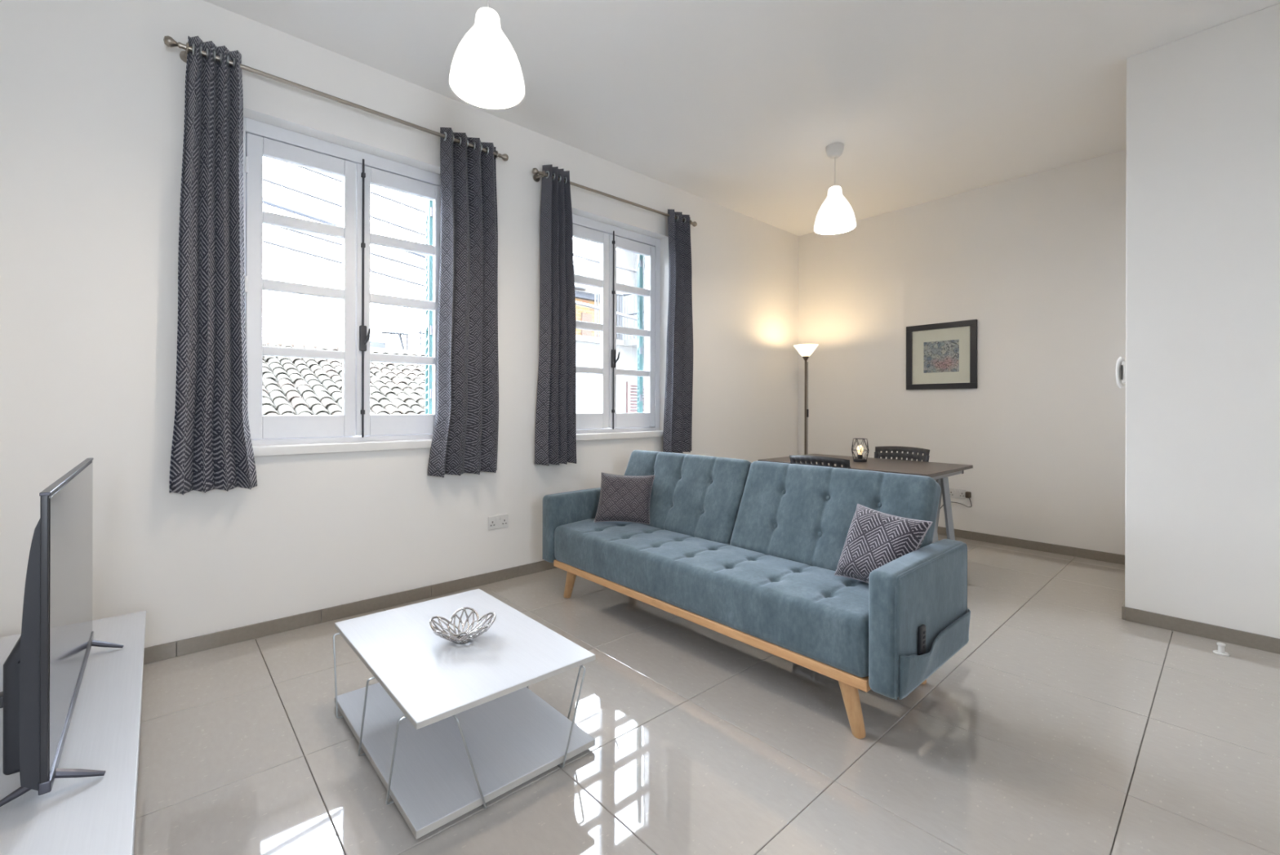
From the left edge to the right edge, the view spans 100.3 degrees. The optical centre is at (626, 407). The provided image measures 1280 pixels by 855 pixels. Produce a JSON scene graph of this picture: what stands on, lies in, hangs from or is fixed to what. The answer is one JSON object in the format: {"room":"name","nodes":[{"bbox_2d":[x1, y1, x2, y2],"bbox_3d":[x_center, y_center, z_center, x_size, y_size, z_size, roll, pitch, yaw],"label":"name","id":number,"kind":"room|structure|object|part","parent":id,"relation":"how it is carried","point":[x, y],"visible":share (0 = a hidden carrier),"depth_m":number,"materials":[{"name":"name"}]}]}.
{"room":"living room","nodes":[
{"label":"living room","id":0,"kind":"room"},
{"bbox_2d":[0,0,798,647],"bbox_3d":[-0.394,-0.281,4.103,6.258,3.246,0.300,0,0,-41],"label":"wall","id":1,"kind":"structure","parent":0,"point":[92,92],"depth_m":2.57,"materials":[{"name":"white paint"}]},
{"bbox_2d":[163,35,508,160],"bbox_3d":[-1.421,-1.613,2.925,1.685,0.052,0.110,0,0,-41],"label":"curtain rod","id":2,"kind":"object","parent":1,"relation":"attached to","point":[169,41],"visible":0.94,"depth_m":2.73,"materials":[{"name":"silver metal"}]},
{"bbox_2d":[168,35,257,494],"bbox_3d":[-1.897,-0.648,2.469,0.326,2.067,0.122,0,0,-41],"label":"curtain","id":3,"kind":"object","parent":2,"relation":"hanging from","point":[211,447],"visible":1,"depth_m":2.46,"materials":[{"name":"fabric"}]},
{"bbox_2d":[427,127,498,477],"bbox_3d":[-0.972,-0.631,3.279,0.458,2.082,0.139,0,0,-41],"label":"curtain","id":4,"kind":"object","parent":2,"relation":"hanging from","point":[464,439],"visible":1,"depth_m":3.27,"materials":[{"name":"fabric"}]},
{"bbox_2d":[243,116,440,456],"bbox_3d":[-1.506,-0.610,3.016,1.190,1.705,0.205,0,0,-41],"label":"window","id":5,"kind":"structure","parent":1,"relation":"in","point":[355,429],"depth_m":3.00,"materials":[{"name":"paint"}]},
{"bbox_3d":[-1.741,-0.613,2.881,0.511,1.550,0.042,0,0,-41],"label":"sash","id":6,"kind":"part","parent":5,"relation":"part of","materials":[{"name":"paint"}]},
{"bbox_3d":[-1.485,0.218,2.989,1.190,0.048,0.133,0,0,-41],"label":"sill","id":7,"kind":"part","parent":5,"relation":"part of","materials":[{"name":"stone"}]},
{"bbox_3d":[-1.500,-0.621,3.043,0.010,1.584,0.010,0,0,-19],"label":"bolt rod","id":8,"kind":"part","parent":5,"relation":"part of","materials":[{"name":"metal"}]},
{"bbox_3d":[-1.500,-0.393,3.042,0.036,0.145,0.026,0,0,-41],"label":"bolt handle","id":9,"kind":"part","parent":5,"relation":"part of","materials":[{"name":"metal"}]},
{"bbox_3d":[-1.471,-0.401,3.029,0.045,0.091,0.019,0,0,21],"label":"handle lever","id":10,"kind":"part","parent":5,"relation":"part of","materials":[{"name":"metal"}]},
{"bbox_3d":[-1.340,-0.612,3.233,0.471,1.550,0.042,0,0,-41],"label":"sash","id":11,"kind":"part","parent":5,"relation":"part of","materials":[{"name":"paint"}]},
{"bbox_2d":[425,199,432,413],"bbox_3d":[-1.387,-0.611,3.768,0.036,1.660,0.536,0,0,-23],"label":"shutter","id":12,"kind":"object","parent":5,"relation":"attached to","point":[428,215],"visible":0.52,"depth_m":3.54,"materials":[{"name":"teal paint"}]},
{"bbox_2d":[143,560,556,664],"bbox_3d":[-0.294,1.107,3.985,5.858,0.070,0.012,0,0,-41],"label":"baseboard","id":13,"kind":"structure","parent":1,"relation":"attached to","point":[212,640],"depth_m":2.83,"materials":[{"name":"tile"}]},
{"bbox_2d":[488,513,508,529],"bbox_3d":[-0.840,0.751,3.506,0.146,0.086,0.012,0,0,-41],"label":"wall socket","id":14,"kind":"object","parent":1,"relation":"attached to","point":[500,521],"visible":1,"depth_m":3.50,"materials":[{"name":"white plastic"}]},
{"bbox_2d":[532,168,697,226],"bbox_3d":[-0.031,-1.591,4.145,1.645,0.064,0.110,0,0,-41],"label":"curtain rod","id":15,"kind":"object","parent":1,"relation":"attached to","point":[535,171],"visible":0.82,"depth_m":3.97,"materials":[{"name":"silver metal"}]},
{"bbox_2d":[534,164,576,466],"bbox_3d":[-0.471,-0.636,3.711,0.307,2.060,0.133,0,0,-41],"label":"curtain","id":16,"kind":"object","parent":15,"relation":"hanging from","point":[555,433],"visible":1,"depth_m":3.68,"materials":[{"name":"fabric"}]},
{"bbox_2d":[662,208,693,453],"bbox_3d":[0.456,-0.635,4.526,0.115,2.037,0.378,0,0,43],"label":"curtain","id":17,"kind":"object","parent":15,"relation":"hanging from","point":[677,412],"visible":0.99,"depth_m":4.50,"materials":[{"name":"fabric"}]},
{"bbox_2d":[572,213,662,440],"bbox_3d":[-0.108,-0.607,4.242,1.190,1.705,0.205,0,0,-41],"label":"window","id":18,"kind":"structure","parent":1,"relation":"in","point":[642,252],"depth_m":4.32,"materials":[{"name":"paint"}]},
{"bbox_3d":[-0.343,-0.609,4.108,0.511,1.550,0.042,0,0,-41],"label":"sash","id":19,"kind":"part","parent":18,"relation":"part of","materials":[{"name":"paint"}]},
{"bbox_3d":[-0.102,-0.617,4.270,0.010,1.584,0.010,0,0,26],"label":"bolt rod","id":20,"kind":"part","parent":18,"relation":"part of","materials":[{"name":"metal"}]},
{"bbox_3d":[-0.102,-0.390,4.269,0.036,0.145,0.026,0,0,-41],"label":"bolt handle","id":21,"kind":"part","parent":18,"relation":"part of","materials":[{"name":"metal"}]},
{"bbox_3d":[-0.087,0.222,4.215,1.190,0.048,0.133,0,0,-41],"label":"sill","id":22,"kind":"part","parent":18,"relation":"part of","materials":[{"name":"paint"}]},
{"bbox_3d":[0.058,-0.608,4.459,0.471,1.550,0.042,0,0,-41],"label":"sash","id":23,"kind":"part","parent":18,"relation":"part of","materials":[{"name":"paint"}]},
{"bbox_3d":[0.048,-1.152,4.454,0.386,0.298,0.004,0,0,-41],"label":"pane","id":24,"kind":"part","parent":18,"relation":"part of","materials":[{"name":"clear glass"}]},
{"bbox_2d":[636,309,643,413],"bbox_3d":[0.130,-0.607,5.027,0.036,1.660,0.537,0,0,-1],"label":"shutter","id":25,"kind":"object","parent":18,"relation":"attached to","point":[640,341],"visible":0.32,"depth_m":4.78,"materials":[{"name":"teal paint"}]},
{"bbox_3d":[0.047,-0.804,4.454,0.386,0.298,0.004,0,0,-41],"label":"pane","id":26,"kind":"part","parent":18,"relation":"part of","materials":[{"name":"clear glass"}]},
{"bbox_3d":[0.046,-0.458,4.454,0.386,0.300,0.004,0,0,-41],"label":"pane","id":27,"kind":"part","parent":18,"relation":"part of","materials":[{"name":"clear glass"}]},
{"bbox_3d":[0.046,-0.109,4.454,0.386,0.318,0.004,0,0,-41],"label":"pane","id":28,"kind":"part","parent":18,"relation":"part of","materials":[{"name":"clear glass"}]},
{"bbox_2d":[133,533,1279,854],"bbox_3d":[1.249,1.246,2.225,5.858,0.200,4.694,0,0,-41],"label":"floor","id":29,"kind":"structure","parent":0,"point":[1063,723],"depth_m":1.80,"materials":[{"name":"tile"}]},
{"bbox_2d":[0,610,146,854],"bbox_3d":[-1.383,0.954,1.165,0.476,0.372,1.852,0,0,-41],"label":"tv console","id":30,"kind":"object","parent":29,"relation":"on","point":[95,815],"visible":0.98,"depth_m":1.14,"materials":[{"name":"white laminate"}]},
{"bbox_2d":[0,457,124,806],"bbox_3d":[-1.488,0.463,1.274,0.394,0.606,0.902,0,0,-41],"label":"television","id":31,"kind":"object","parent":30,"relation":"on","point":[43,672],"visible":1,"depth_m":1.05,"materials":[{"name":"black plastic"}]},
{"bbox_3d":[-1.401,0.442,1.350,0.011,0.560,0.900,0,0,-41],"label":"panel","id":32,"kind":"part","parent":31,"relation":"part of","materials":[{"name":"black plastic"}]},
{"bbox_3d":[-1.400,0.721,1.351,0.018,0.023,0.902,0,0,-41],"label":"trim","id":33,"kind":"part","parent":31,"relation":"part of","materials":[{"name":"silver metal"}]},
{"bbox_3d":[-1.399,0.163,1.351,0.014,0.006,0.902,0,0,-41],"label":"trim","id":34,"kind":"part","parent":31,"relation":"part of","materials":[{"name":"silver metal"}]},
{"bbox_3d":[-1.218,0.936,1.309,0.018,0.284,0.609,0,0,-41],"label":"door","id":35,"kind":"part","parent":30,"relation":"part of","materials":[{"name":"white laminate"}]},
{"bbox_3d":[-1.623,0.935,1.770,0.018,0.284,0.609,0,0,-41],"label":"door","id":36,"kind":"part","parent":30,"relation":"part of","materials":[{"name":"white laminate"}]},
{"bbox_2d":[333,588,595,838],"bbox_3d":[-0.609,0.979,1.913,0.632,0.311,0.902,0,0,-41],"label":"coffee table","id":37,"kind":"object","parent":29,"relation":"on","point":[448,728],"visible":1,"depth_m":1.76,"materials":[{"name":"white laminate"}]},
{"bbox_3d":[-1.047,0.987,1.980,0.063,0.292,0.061,0,0,-41],"label":"leg","id":38,"kind":"part","parent":37,"relation":"part of","materials":[{"name":"metal"}]},
{"bbox_3d":[-0.814,0.987,1.714,0.063,0.292,0.103,0,0,-41],"label":"leg","id":39,"kind":"part","parent":37,"relation":"part of","materials":[{"name":"metal"}]},
{"bbox_3d":[-0.628,0.988,1.502,0.063,0.292,0.106,0,0,-41],"label":"leg","id":40,"kind":"part","parent":37,"relation":"part of","materials":[{"name":"metal"}]},
{"bbox_2d":[429,606,496,643],"bbox_3d":[-0.574,0.785,1.887,0.228,0.075,0.227,0,0,-41],"label":"bowl","id":41,"kind":"object","parent":37,"relation":"on","point":[452,637],"visible":1,"depth_m":1.92,"materials":[{"name":"silver metal"}]},
{"bbox_3d":[-0.579,0.820,1.889,0.060,0.006,0.060,0,0,-41],"label":"plate","id":42,"kind":"part","parent":41,"relation":"part of","materials":[{"name":"silver metal"}]},
{"bbox_2d":[334,682,594,831],"bbox_3d":[-0.610,1.117,1.913,0.590,0.022,0.860,0,0,-41],"label":"shelf","id":43,"kind":"object","parent":37,"relation":"attached to","point":[513,738],"depth_m":1.73,"materials":[{"name":"white laminate"}]},
{"bbox_3d":[-0.446,0.988,1.498,0.092,0.292,0.063,0,0,-41],"label":"leg","id":44,"kind":"part","parent":37,"relation":"part of","materials":[{"name":"metal"}]},
{"bbox_3d":[-0.185,0.989,1.727,0.093,0.292,0.063,0,0,-41],"label":"leg","id":45,"kind":"part","parent":37,"relation":"part of","materials":[{"name":"metal"}]},
{"bbox_3d":[-0.200,0.989,1.878,0.063,0.292,0.106,0,0,-41],"label":"leg","id":46,"kind":"part","parent":37,"relation":"part of","materials":[{"name":"metal"}]},
{"bbox_2d":[542,449,970,737],"bbox_3d":[0.459,0.714,2.714,0.736,0.861,2.127,0,0,-41],"label":"sofa","id":47,"kind":"object","parent":29,"relation":"on","point":[744,551],"visible":0.88,"depth_m":2.36,"materials":[{"name":"teal fabric"}]},
{"bbox_3d":[-0.336,1.042,3.186,0.062,0.201,0.118,0,0,-41],"label":"leg","id":48,"kind":"part","parent":47,"relation":"part of","materials":[{"name":"brown wood"}]},
{"bbox_3d":[-0.226,0.735,3.463,0.694,0.409,0.098,0,0,-41],"label":"armrest","id":49,"kind":"part","parent":47,"relation":"part of","materials":[{"name":"teal fabric"}]},
{"bbox_2d":[594,471,654,524],"bbox_3d":[-0.010,0.551,3.265,0.361,0.292,0.184,0,0,8],"label":"cushion","id":50,"kind":"object","parent":47,"relation":"on","point":[624,498],"visible":1,"depth_m":3.21,"materials":[{"name":"grey fabric"}]},
{"bbox_2d":[624,449,751,543],"bbox_3d":[0.308,0.520,3.220,0.297,0.474,0.957,0,0,-41],"label":"cushion","id":51,"kind":"object","parent":47,"relation":"on","point":[698,496],"depth_m":3.04,"materials":[{"name":"teal fabric"}]},
{"bbox_2d":[555,518,869,676],"bbox_3d":[0.374,0.812,2.666,0.518,0.220,1.888,0,0,-41],"label":"seat cushion","id":52,"kind":"object","parent":47,"relation":"on","point":[793,606],"depth_m":2.31,"materials":[{"name":"teal fabric"}]},
{"bbox_3d":[0.200,0.936,2.513,0.038,0.038,1.888,0,0,-41],"label":"rail","id":53,"kind":"part","parent":47,"relation":"part of","materials":[{"name":"brown wood"}]},
{"bbox_2d":[729,460,940,570],"bbox_3d":[0.930,0.521,2.511,0.297,0.474,0.917,0,0,-41],"label":"cushion","id":54,"kind":"object","parent":47,"relation":"on","point":[796,513],"depth_m":2.49,"materials":[{"name":"teal fabric"}]},
{"bbox_3d":[0.791,1.047,1.878,0.062,0.197,0.094,0,0,-41],"label":"leg","id":55,"kind":"part","parent":47,"relation":"part of","materials":[{"name":"brown wood"}]},
{"bbox_2d":[834,503,933,582],"bbox_3d":[1.004,0.554,2.110,0.186,0.293,0.341,0,0,-29],"label":"cushion","id":56,"kind":"object","parent":47,"relation":"on","point":[874,539],"visible":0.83,"depth_m":2.08,"materials":[{"name":"fabric"}]},
{"bbox_3d":[1.089,0.738,1.964,0.694,0.409,0.098,0,0,-41],"label":"armrest","id":57,"kind":"part","parent":47,"relation":"part of","materials":[{"name":"teal fabric"}]},
{"bbox_2d":[917,623,925,654],"bbox_3d":[1.002,0.799,1.806,0.040,0.123,0.017,0,0,-41],"label":"remote control","id":58,"kind":"object","parent":47,"relation":"in","point":[922,628],"visible":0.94,"depth_m":1.79,"materials":[{"name":"black plastic"}]},
{"bbox_2d":[793,343,818,454],"bbox_3d":[1.790,0.263,5.329,0.256,1.769,0.256,0,0,-41],"label":"floor lamp","id":59,"kind":"object","parent":29,"relation":"on","point":[805,350],"visible":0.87,"depth_m":5.32,"materials":[{"name":"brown metal"}]},
{"bbox_3d":[1.792,-0.564,5.329,0.240,0.114,0.240,0,0,-41],"label":"lamp shade","id":60,"kind":"part","parent":59,"relation":"part of","materials":[{"name":"white glass"}]},
{"bbox_2d":[806,408,808,417],"bbox_3d":[1.810,0.058,5.329,0.014,0.080,0.018,0,0,-41],"label":"switch","id":61,"kind":"object","parent":59,"relation":"attached to","point":[807,410],"depth_m":5.32,"materials":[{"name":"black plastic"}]},
{"bbox_3d":[1.809,0.328,5.330,0.008,1.560,0.005,0,0,-41],"label":"cord","id":62,"kind":"part","parent":59,"relation":"part of","materials":[{"name":"black metal"}]},
{"bbox_2d":[789,454,850,468],"bbox_3d":[1.439,0.733,3.678,0.525,0.829,0.431,0,0,-41],"label":"dining chair","id":63,"kind":"object","parent":29,"relation":"on","point":[793,458],"visible":0.08,"depth_m":3.49,"materials":[{"name":"black plastic"}]},
{"bbox_2d":[757,453,973,542],"bbox_3d":[1.768,0.778,3.969,0.855,0.738,1.293,0,0,-41],"label":"dining table","id":64,"kind":"object","parent":29,"relation":"on","point":[940,472],"visible":0.21,"depth_m":3.59,"materials":[{"name":"brown wood"}]},
{"bbox_2d":[851,438,869,462],"bbox_3d":[1.772,0.323,4.045,0.118,0.174,0.135,0,0,-41],"label":"table lamp","id":65,"kind":"object","parent":64,"relation":"on","point":[860,449],"visible":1,"depth_m":4.03,"materials":[{"name":"black metal"}]},
{"bbox_3d":[1.772,0.322,4.045,0.046,0.072,0.046,0,0,-41],"label":"bulb","id":66,"kind":"part","parent":65,"relation":"part of","materials":[{"name":"glass"}]},
{"bbox_3d":[1.909,0.803,3.312,0.046,0.690,0.119,0,0,-41],"label":"trestle leg","id":67,"kind":"part","parent":64,"relation":"part of","materials":[{"name":"grey paint"}]},
{"bbox_3d":[2.059,0.803,3.572,0.046,0.690,0.119,0,0,-41],"label":"trestle leg","id":68,"kind":"part","parent":64,"relation":"part of","materials":[{"name":"grey paint"}]},
{"bbox_3d":[2.123,0.803,3.499,0.046,0.690,0.119,0,0,-41],"label":"trestle leg","id":69,"kind":"part","parent":64,"relation":"part of","materials":[{"name":"grey paint"}]},
{"bbox_2d":[874,445,929,462],"bbox_3d":[2.082,0.735,4.223,0.525,0.829,0.431,0,0,-41],"label":"dining chair","id":70,"kind":"object","parent":29,"relation":"on","point":[877,454],"visible":0.14,"depth_m":4.38,"materials":[{"name":"black plastic"}]},
{"bbox_3d":[2.353,0.763,4.197,0.082,0.773,0.031,0,0,-21],"label":"leg","id":71,"kind":"part","parent":70,"relation":"part of","materials":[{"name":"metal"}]},
{"bbox_2d":[1213,641,1230,656],"bbox_3d":[2.781,1.125,2.495,0.054,0.050,0.054,0,0,-41],"label":"door stop","id":72,"kind":"object","parent":29,"relation":"on","point":[1220,651],"visible":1,"depth_m":2.49,"materials":[{"name":"white plastic"}]},
{"bbox_3d":[2.781,1.121,2.495,0.029,0.042,0.029,0,0,-41],"label":"stem","id":73,"kind":"part","parent":72,"relation":"part of","materials":[{"name":"clear plastic"}]},
{"bbox_2d":[203,0,1279,235],"bbox_3d":[1.224,-2.000,2.263,6.258,0.200,5.194,0,0,-41],"label":"ceiling","id":74,"kind":"structure","parent":0,"point":[736,105],"depth_m":3.08,"materials":[{"name":"paint"}]},
{"bbox_2d":[448,0,524,109],"bbox_3d":[-0.546,-1.579,2.105,0.289,0.651,0.289,0,0,-41],"label":"pendant lamp","id":75,"kind":"object","parent":74,"relation":"hanging from","point":[486,71],"visible":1,"depth_m":2.06,"materials":[{"name":"white glass"}]},
{"bbox_2d":[813,142,856,235],"bbox_3d":[1.520,-1.601,3.890,0.289,0.596,0.289,0,0,-41],"label":"pendant lamp","id":76,"kind":"object","parent":74,"relation":"hanging from","point":[836,215],"visible":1,"depth_m":3.84,"materials":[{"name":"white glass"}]},
{"bbox_3d":[1.520,-1.721,3.890,0.006,0.236,0.006,0,0,-41],"label":"cord","id":77,"kind":"part","parent":76,"relation":"part of","materials":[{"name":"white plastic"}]},
{"bbox_3d":[1.520,-1.454,3.890,0.289,0.302,0.289,0,0,-41],"label":"lamp shade","id":78,"kind":"part","parent":76,"relation":"part of","materials":[{"name":"white glass"}]},
{"bbox_2d":[798,149,1126,555],"bbox_3d":[2.939,-0.273,4.896,0.200,3.246,2.902,0,0,-41],"label":"wall","id":79,"kind":"structure","parent":0,"point":[1038,260],"depth_m":4.51,"materials":[{"name":"white paint"}]},
{"bbox_2d":[906,319,977,389],"bbox_3d":[2.843,-0.464,4.835,0.026,0.596,0.578,0,0,-41],"label":"framed picture","id":80,"kind":"object","parent":79,"relation":"attached to","point":[944,355],"visible":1,"depth_m":4.82,"materials":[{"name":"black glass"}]},
{"bbox_2d":[923,339,959,373],"bbox_3d":[2.849,-0.460,4.832,0.001,0.284,0.290,0,0,-41],"label":"print","id":81,"kind":"object","parent":80,"relation":"attached to","point":[940,356],"depth_m":4.83},
{"bbox_2d":[949,487,965,498],"bbox_3d":[2.933,0.762,4.740,0.012,0.086,0.146,0,0,-41],"label":"wall socket","id":82,"kind":"object","parent":79,"relation":"attached to","point":[954,492],"visible":0.85,"depth_m":4.73,"materials":[{"name":"white plastic"}]},
{"bbox_2d":[940,491,972,507],"bbox_3d":[2.879,0.934,4.779,0.042,0.399,0.376,0,0,-41],"label":"plug adapter","id":83,"kind":"object","parent":82,"relation":"attached to","point":[968,494],"visible":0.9,"depth_m":4.65,"materials":[{"name":"brown plastic"}]},
{"bbox_2d":[1124,3,1279,638],"bbox_3d":[3.932,-0.270,2.712,1.589,3.246,1.892,0,0,-41],"label":"wall","id":84,"kind":"structure","parent":0,"point":[1202,484],"depth_m":2.68,"materials":[{"name":"white paint"}]},
{"bbox_2d":[937,525,1279,653],"bbox_3d":[2.929,1.115,3.691,1.401,0.070,4.682,0,0,-41],"label":"baseboard","id":85,"kind":"structure","parent":84,"relation":"attached to","point":[1249,639],"depth_m":2.83,"materials":[{"name":"tile"}]},
{"bbox_2d":[1115,356,1125,388],"bbox_3d":[2.776,-0.195,2.990,0.093,0.179,0.050,0,0,-41],"label":"handset","id":86,"kind":"object","parent":84,"relation":"attached to","point":[1120,369],"visible":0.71,"depth_m":2.98,"materials":[{"name":"white plastic"}]},
{"label":"outside","id":87,"kind":"structure","parent":0,"visible":0},
{"bbox_2d":[288,163,629,271],"bbox_3d":[-2.072,-2.592,6.158,13.003,1.085,0.038,0,0,-41],"label":"power line","id":88,"kind":"object","parent":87,"point":[326,175],"visible":0.2,"depth_m":5.76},
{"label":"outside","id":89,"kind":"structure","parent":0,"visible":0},
{"bbox_2d":[262,176,425,235],"bbox_3d":[-3.618,-1.957,5.230,1.271,1.822,9.402,0,0,37],"label":"power line","id":90,"kind":"object","parent":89,"point":[264,179],"visible":0.28,"depth_m":5.33,"materials":[{"name":"white"}]},
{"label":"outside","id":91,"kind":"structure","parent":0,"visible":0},
{"bbox_2d":[262,195,425,258],"bbox_3d":[-3.616,-1.792,5.230,1.298,1.720,9.413,0,0,37],"label":"power line","id":92,"kind":"object","parent":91,"point":[272,202],"visible":0.3,"depth_m":5.20,"materials":[{"name":"white"}]},
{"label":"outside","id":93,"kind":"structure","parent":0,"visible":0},
{"bbox_2d":[272,225,637,320],"bbox_3d":[-2.073,-1.687,6.159,13.005,1.296,0.040,0,0,-41],"label":"power line","id":94,"kind":"object","parent":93,"point":[309,234],"visible":0.29,"depth_m":5.72,"materials":[{"name":"white"}]},
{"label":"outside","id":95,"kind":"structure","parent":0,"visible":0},
{"bbox_2d":[262,237,425,287],"bbox_3d":[-3.618,-1.491,5.228,1.274,1.393,9.401,0,0,37],"label":"power line","id":96,"kind":"object","parent":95,"point":[264,240],"visible":0.24,"depth_m":5.34,"materials":[{"name":"white"}]},
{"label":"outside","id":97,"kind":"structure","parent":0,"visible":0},
{"bbox_3d":[-12.244,5.212,21.525,70.000,0.200,41.506,0,0,-41],"label":"street","id":98,"kind":"object","parent":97,"visible":0},
{"bbox_2d":[262,339,425,415],"bbox_3d":[-4.767,1.979,9.220,5.000,6.304,6.057,0,0,-41],"label":"roof","id":99,"kind":"structure","parent":98,"relation":"on","point":[291,385],"depth_m":7.78,"materials":[{"name":"tile"}]},
{"bbox_2d":[369,341,386,348],"bbox_3d":[-7.679,1.573,17.544,6.600,7.100,3.700,0,0,-41],"label":"house","id":100,"kind":"structure","parent":98,"relation":"on","point":[372,344],"depth_m":16.05,"materials":[{"name":"white"}]},
{"bbox_2d":[378,307,425,351],"bbox_3d":[-6.674,-2.398,16.222,1.454,1.552,0.503,0,0,-41],"label":"tv aerial","id":101,"kind":"object","parent":100,"relation":"on","point":[399,333],"visible":0.88,"depth_m":16.17,"materials":[{"name":"paint"}]},
{"bbox_2d":[424,248,644,413],"bbox_3d":[-0.458,0.542,13.600,6.950,9.200,6.950,0,0,-41],"label":"house","id":102,"kind":"structure","parent":98,"relation":"on","point":[588,341],"depth_m":10.57,"materials":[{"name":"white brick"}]},
{"bbox_3d":[-0.621,-1.852,10.040,1.500,0.794,0.060,0,0,-41],"label":"terrace railing","id":103,"kind":"part","parent":102,"relation":"part of","materials":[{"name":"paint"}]},
{"bbox_3d":[1.540,-1.846,11.344,3.530,0.794,0.890,0,0,-41],"label":"balcony railing","id":104,"kind":"part","parent":102,"relation":"part of","materials":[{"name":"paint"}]},
{"bbox_2d":[626,381,644,413],"bbox_3d":[0.256,0.216,10.834,0.645,1.455,0.050,0,0,-41],"label":"shutter","id":105,"kind":"object","parent":102,"relation":"hanging from","point":[631,386],"depth_m":10.71,"materials":[{"name":"paint"}]}
]}

